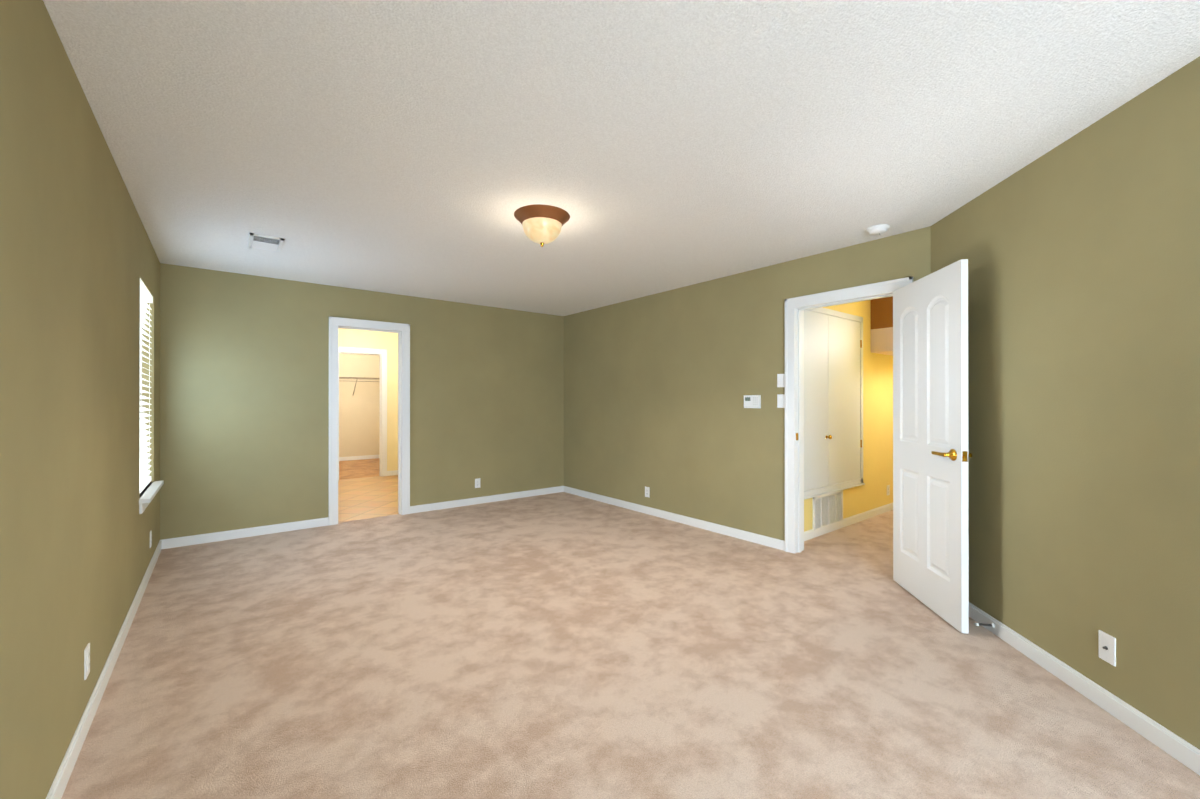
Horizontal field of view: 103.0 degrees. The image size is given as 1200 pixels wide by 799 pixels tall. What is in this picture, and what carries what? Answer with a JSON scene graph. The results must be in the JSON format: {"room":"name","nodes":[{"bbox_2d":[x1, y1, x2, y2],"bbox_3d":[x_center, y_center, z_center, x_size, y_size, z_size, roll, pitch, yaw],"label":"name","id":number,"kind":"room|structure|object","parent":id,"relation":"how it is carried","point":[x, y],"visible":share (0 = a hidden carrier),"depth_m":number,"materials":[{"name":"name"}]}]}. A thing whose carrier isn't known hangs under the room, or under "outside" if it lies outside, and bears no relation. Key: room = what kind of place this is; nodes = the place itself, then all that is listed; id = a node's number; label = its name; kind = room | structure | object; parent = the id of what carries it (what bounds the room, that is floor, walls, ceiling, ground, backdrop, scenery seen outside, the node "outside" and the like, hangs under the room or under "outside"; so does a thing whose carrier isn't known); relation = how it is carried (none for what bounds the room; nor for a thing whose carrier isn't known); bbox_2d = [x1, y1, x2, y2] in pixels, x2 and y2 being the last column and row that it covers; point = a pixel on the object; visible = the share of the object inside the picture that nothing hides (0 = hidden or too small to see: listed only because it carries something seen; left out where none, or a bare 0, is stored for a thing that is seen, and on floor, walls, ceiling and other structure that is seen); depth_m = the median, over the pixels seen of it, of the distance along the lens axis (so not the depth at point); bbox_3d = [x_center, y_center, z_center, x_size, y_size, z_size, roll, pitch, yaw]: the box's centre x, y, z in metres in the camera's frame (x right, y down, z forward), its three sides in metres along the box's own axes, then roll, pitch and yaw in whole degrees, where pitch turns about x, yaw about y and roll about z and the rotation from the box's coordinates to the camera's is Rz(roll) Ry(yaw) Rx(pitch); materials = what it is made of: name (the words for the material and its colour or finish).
{"room":"empty bedroom","nodes":[
{"label":"empty bedroom","id":0,"kind":"room"},
{"bbox_2d":[0,0,159,798],"bbox_3d":[-1.462,0.052,1.085,0.120,2.440,7.752,0,0,-38],"label":"wall","id":1,"kind":"structure","parent":0,"point":[79,259],"depth_m":1.55,"materials":[{"name":"green paint"}]},
{"bbox_2d":[84,643,89,679],"bbox_3d":[-1.994,1.018,1.856,0.010,0.114,0.070,0,0,-38],"label":"electrical outlet","id":2,"kind":"object","parent":1,"relation":"attached to","point":[86,661],"visible":1,"depth_m":1.84,"materials":[{"name":"white plastic"}]},
{"bbox_2d":[46,540,161,798],"bbox_3d":[-1.410,1.231,1.124,0.013,0.082,7.512,0,0,-38],"label":"baseboard","id":3,"kind":"structure","parent":1,"relation":"attached to","point":[61,779],"depth_m":1.94,"materials":[{"name":"white wood"}]},
{"bbox_2d":[150,530,151,547],"bbox_3d":[-3.315,1.031,3.519,0.010,0.114,0.070,0,0,-38],"label":"electrical outlet","id":4,"kind":"object","parent":1,"relation":"attached to","point":[150,538],"visible":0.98,"depth_m":3.52,"materials":[{"name":"white plastic"}]},
{"bbox_2d":[139,480,163,513],"bbox_3d":[-3.221,0.683,3.357,0.160,0.095,0.890,0,0,-38],"label":"trim","id":5,"kind":"structure","parent":1,"relation":"attached to","point":[147,496],"depth_m":3.22,"materials":[{"name":"white wood"}]},
{"bbox_2d":[339,458,378,479],"bbox_3d":[-4.544,1.316,9.085,2.540,0.060,2.760,0,0,-38],"label":"floor","id":6,"kind":"structure","parent":0,"point":[352,469],"depth_m":8.88,"materials":[{"name":"brown wood"}]},
{"bbox_2d":[339,353,379,456],"bbox_3d":[-5.364,0.068,10.121,2.540,2.440,0.120,0,0,-38],"label":"wall","id":7,"kind":"structure","parent":0,"point":[359,408],"depth_m":10.20,"materials":[{"name":"beige paint"}]},
{"bbox_2d":[339,455,378,460],"bbox_3d":[-5.323,1.246,10.067,2.300,0.082,0.013,0,0,-38],"label":"baseboard","id":8,"kind":"structure","parent":7,"relation":"attached to","point":[358,457],"depth_m":10.19,"materials":[{"name":"white wood"}]},
{"bbox_2d":[339,377,379,393],"bbox_3d":[-5.201,-0.274,9.916,2.294,0.369,0.404,0,0,-38],"label":"wire closet shelf","id":9,"kind":"object","parent":7,"relation":"attached to","point":[361,378],"visible":0.27,"depth_m":9.95,"materials":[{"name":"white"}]},
{"bbox_2d":[160,263,563,539],"bbox_3d":[-2.117,0.059,5.436,4.263,2.440,0.120,0,0,-38],"label":"wall","id":10,"kind":"structure","parent":0,"point":[244,401],"depth_m":4.72,"materials":[{"name":"green paint"}]},
{"bbox_2d":[161,517,328,548],"bbox_3d":[-3.251,1.236,4.450,1.264,0.082,0.013,0,0,-38],"label":"baseboard","id":11,"kind":"structure","parent":10,"relation":"attached to","point":[225,535],"depth_m":4.40,"materials":[{"name":"white wood"}]},
{"bbox_2d":[329,317,409,525],"bbox_3d":[-2.485,0.219,5.145,0.797,2.120,0.166,0,0,-38],"label":"door frame","id":12,"kind":"structure","parent":10,"relation":"attached to","point":[400,329],"depth_m":5.19,"materials":[{"name":"white wood"}]},
{"bbox_2d":[475,478,479,487],"bbox_3d":[-1.499,1.025,5.845,0.070,0.114,0.010,0,0,-38],"label":"electrical outlet","id":13,"kind":"object","parent":10,"relation":"attached to","point":[477,482],"visible":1,"depth_m":5.84,"materials":[{"name":"white plastic"}]},
{"bbox_2d":[410,486,563,513],"bbox_3d":[-1.316,1.239,5.986,2.082,0.082,0.013,0,0,-38],"label":"baseboard","id":14,"kind":"structure","parent":10,"relation":"attached to","point":[464,502],"depth_m":5.88,"materials":[{"name":"white wood"}]},
{"bbox_2d":[338,328,397,470],"bbox_3d":[-3.999,0.063,7.757,3.540,2.440,0.120,0,0,-38],"label":"wall","id":15,"kind":"structure","parent":0,"point":[356,338],"depth_m":8.04,"materials":[{"name":"paint"}]},
{"bbox_2d":[338,347,386,480],"bbox_3d":[-3.926,0.223,7.801,0.800,2.120,0.143,0,0,-38],"label":"door frame","id":16,"kind":"structure","parent":15,"relation":"attached to","point":[382,353],"depth_m":7.96,"materials":[{"name":"white wood"}]},
{"bbox_2d":[387,470,397,475],"bbox_3d":[-3.122,1.243,8.367,1.165,0.082,0.013,0,0,-38],"label":"baseboard","id":17,"kind":"structure","parent":15,"relation":"attached to","point":[393,472],"depth_m":8.05,"materials":[{"name":"white wood"}]},
{"bbox_2d":[338,475,398,521],"bbox_3d":[-3.071,1.311,6.585,3.540,0.060,2.988,0,0,-38],"label":"floor","id":18,"kind":"structure","parent":0,"point":[366,497],"depth_m":6.23,"materials":[{"name":"beige wood"}]},
{"bbox_2d":[43,0,1199,315],"bbox_3d":[-0.206,-1.210,5.715,7.840,0.100,13.440,0,0,-38],"label":"ceiling","id":19,"kind":"structure","parent":0,"point":[421,148],"depth_m":2.00,"materials":[{"name":"white paint"}]},
{"bbox_2d":[248,233,283,251],"bbox_3d":[-2.474,-1.155,3.529,0.200,0.021,0.355,0,0,-38],"label":"ceiling vent","id":20,"kind":"object","parent":19,"relation":"in","point":[264,242],"visible":0.96,"depth_m":3.51,"materials":[{"name":"white metal"}]},
{"bbox_2d":[514,204,569,246],"bbox_3d":[-0.367,-1.064,3.021,0.354,0.202,0.354,0,0,-38],"label":"ceiling light fixture","id":21,"kind":"object","parent":19,"relation":"attached to","point":[542,225],"visible":1,"depth_m":2.93,"materials":[{"name":"beige glass"}]},
{"bbox_2d":[866,224,889,234],"bbox_3d":[1.885,-1.146,3.235,0.136,0.039,0.136,0,0,-38],"label":"smoke detector","id":22,"kind":"object","parent":19,"relation":"attached to","point":[879,229],"visible":1,"depth_m":3.20,"materials":[{"name":"white plastic"}]},
{"bbox_2d":[871,296,892,355],"bbox_3d":[3.724,-0.836,5.539,1.660,0.650,0.420,0,0,-38],"label":"beam","id":23,"kind":"structure","parent":19,"relation":"attached to","point":[881,325],"depth_m":5.10,"materials":[{"name":"brown wood"}]},
{"bbox_2d":[61,492,1199,798],"bbox_3d":[1.580,1.306,3.459,7.840,0.060,7.692,0,0,-38],"label":"floor carpet","id":24,"kind":"object","parent":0,"point":[559,646],"visible":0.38,"depth_m":2.17,"materials":[{"name":"beige carpet"}]},
{"bbox_2d":[564,226,930,540],"bbox_3d":[0.906,0.058,4.959,0.120,2.440,4.386,0,0,-38],"label":"wall","id":25,"kind":"structure","parent":0,"point":[658,387],"depth_m":4.75,"materials":[{"name":"green paint"}]},
{"bbox_2d":[645,486,649,497],"bbox_3d":[0.528,1.034,5.333,0.010,0.114,0.070,0,0,-38],"label":"electrical outlet","id":26,"kind":"object","parent":25,"relation":"attached to","point":[647,491],"visible":1,"depth_m":5.32,"materials":[{"name":"white plastic"}]},
{"bbox_2d":[564,486,784,550],"bbox_3d":[0.528,1.238,5.327,0.013,0.082,3.337,0,0,-38],"label":"baseboard","id":27,"kind":"structure","parent":25,"relation":"attached to","point":[744,535],"depth_m":4.86,"materials":[{"name":"white wood"}]},
{"bbox_2d":[744,395,760,407],"bbox_3d":[1.362,0.020,4.271,0.026,0.116,0.160,0,0,-38],"label":"alarm keypad","id":28,"kind":"object","parent":25,"relation":"attached to","point":[752,401],"visible":1,"depth_m":4.25,"materials":[{"name":"white plastic"}]},
{"bbox_2d":[777,394,784,407],"bbox_3d":[1.540,0.014,4.057,0.012,0.114,0.070,0,0,-38],"label":"light switch","id":29,"kind":"object","parent":25,"relation":"attached to","point":[780,400],"visible":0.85,"depth_m":4.05,"materials":[{"name":"white plastic"}]},
{"bbox_2d":[777,374,784,386],"bbox_3d":[1.540,-0.161,4.057,0.012,0.114,0.070,0,0,-38],"label":"light switch","id":30,"kind":"object","parent":25,"relation":"attached to","point":[780,380],"visible":0.96,"depth_m":4.05,"materials":[{"name":"white plastic"}]},
{"bbox_2d":[785,277,912,553],"bbox_3d":[1.912,0.216,3.692,0.166,2.120,0.948,0,0,-38],"label":"door frame","id":31,"kind":"structure","parent":25,"relation":"attached to","point":[795,307],"depth_m":3.98,"materials":[{"name":"white wood"}]},
{"bbox_2d":[893,259,971,633],"bbox_3d":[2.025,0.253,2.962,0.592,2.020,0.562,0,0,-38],"label":"bedroom door","id":32,"kind":"structure","parent":25,"relation":"in","point":[931,454],"depth_m":2.85,"materials":[{"name":"white painted wood"},{"name":"brass"}]},
{"bbox_2d":[804,300,892,531],"bbox_3d":[2.946,0.059,5.265,3.457,2.440,0.120,0,0,-38],"label":"wall","id":33,"kind":"structure","parent":0,"point":[871,494],"depth_m":5.21,"materials":[{"name":"yellow paint"}]},
{"bbox_2d":[813,490,842,529],"bbox_3d":[2.196,1.060,4.582,0.580,0.335,0.013,0,0,-38],"label":"air vent","id":34,"kind":"object","parent":33,"relation":"in","point":[827,509],"visible":1,"depth_m":4.57,"materials":[{"name":"white metal"}]},
{"bbox_2d":[804,307,864,499],"bbox_3d":[2.211,0.014,4.565,1.490,1.762,0.062,0,0,-38],"label":"closet door","id":35,"kind":"structure","parent":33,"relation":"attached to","point":[833,400],"depth_m":4.62,"materials":[{"name":"white paint"}]},
{"bbox_2d":[804,503,892,540],"bbox_3d":[2.941,1.238,5.174,3.337,0.082,0.013,0,0,-38],"label":"baseboard","id":36,"kind":"structure","parent":33,"relation":"attached to","point":[845,522],"depth_m":4.84,"materials":[{"name":"white wood"}]},
{"bbox_2d":[887,485,889,494],"bbox_3d":[3.306,1.039,5.468,0.070,0.114,0.010,0,0,-38],"label":"outlet","id":37,"kind":"object","parent":33,"relation":"attached to","point":[888,489],"visible":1,"depth_m":5.46,"materials":[{"name":"white plastic"}]},
{"bbox_2d":[931,56,1199,749],"bbox_3d":[2.156,0.053,2.104,0.120,2.440,2.200,0,0,7],"label":"wall","id":38,"kind":"structure","parent":0,"point":[1080,251],"depth_m":2.00,"materials":[{"name":"green paint"}]},
{"bbox_2d":[974,623,994,627],"bbox_3d":[2.096,1.229,2.602,0.089,0.026,0.026,0,0,7],"label":"door stop","id":39,"kind":"object","parent":38,"relation":"attached to","point":[991,625],"visible":1,"depth_m":2.60,"materials":[{"name":"white metal"}]},
{"bbox_2d":[969,602,1199,775],"bbox_3d":[2.090,1.232,2.110,0.013,0.082,2.200,0,0,7],"label":"baseboard","id":40,"kind":"structure","parent":38,"relation":"attached to","point":[1179,749],"depth_m":1.97,"materials":[{"name":"white wood"}]},
{"bbox_2d":[1099,630,1115,666],"bbox_3d":[2.077,1.017,1.952,0.054,0.114,0.054,0,0,-38],"label":"outlet","id":41,"kind":"object","parent":38,"relation":"attached to","point":[1107,647],"visible":1,"depth_m":1.95,"materials":[{"name":"white plastic"}]},
{"bbox_3d":[-3.277,-0.080,3.314,0.043,1.430,0.820,0,0,-38],"label":"window","id":42,"kind":"structure","parent":0,"visible":0},
{"bbox_2d":[139,278,152,493],"bbox_3d":[-3.226,-0.084,3.354,0.062,1.416,0.808,0,0,-38],"label":"window blind","id":43,"kind":"object","parent":42,"relation":"attached to","point":[146,297],"visible":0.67,"depth_m":3.46,"materials":[{"name":"white plastic"}]}
]}

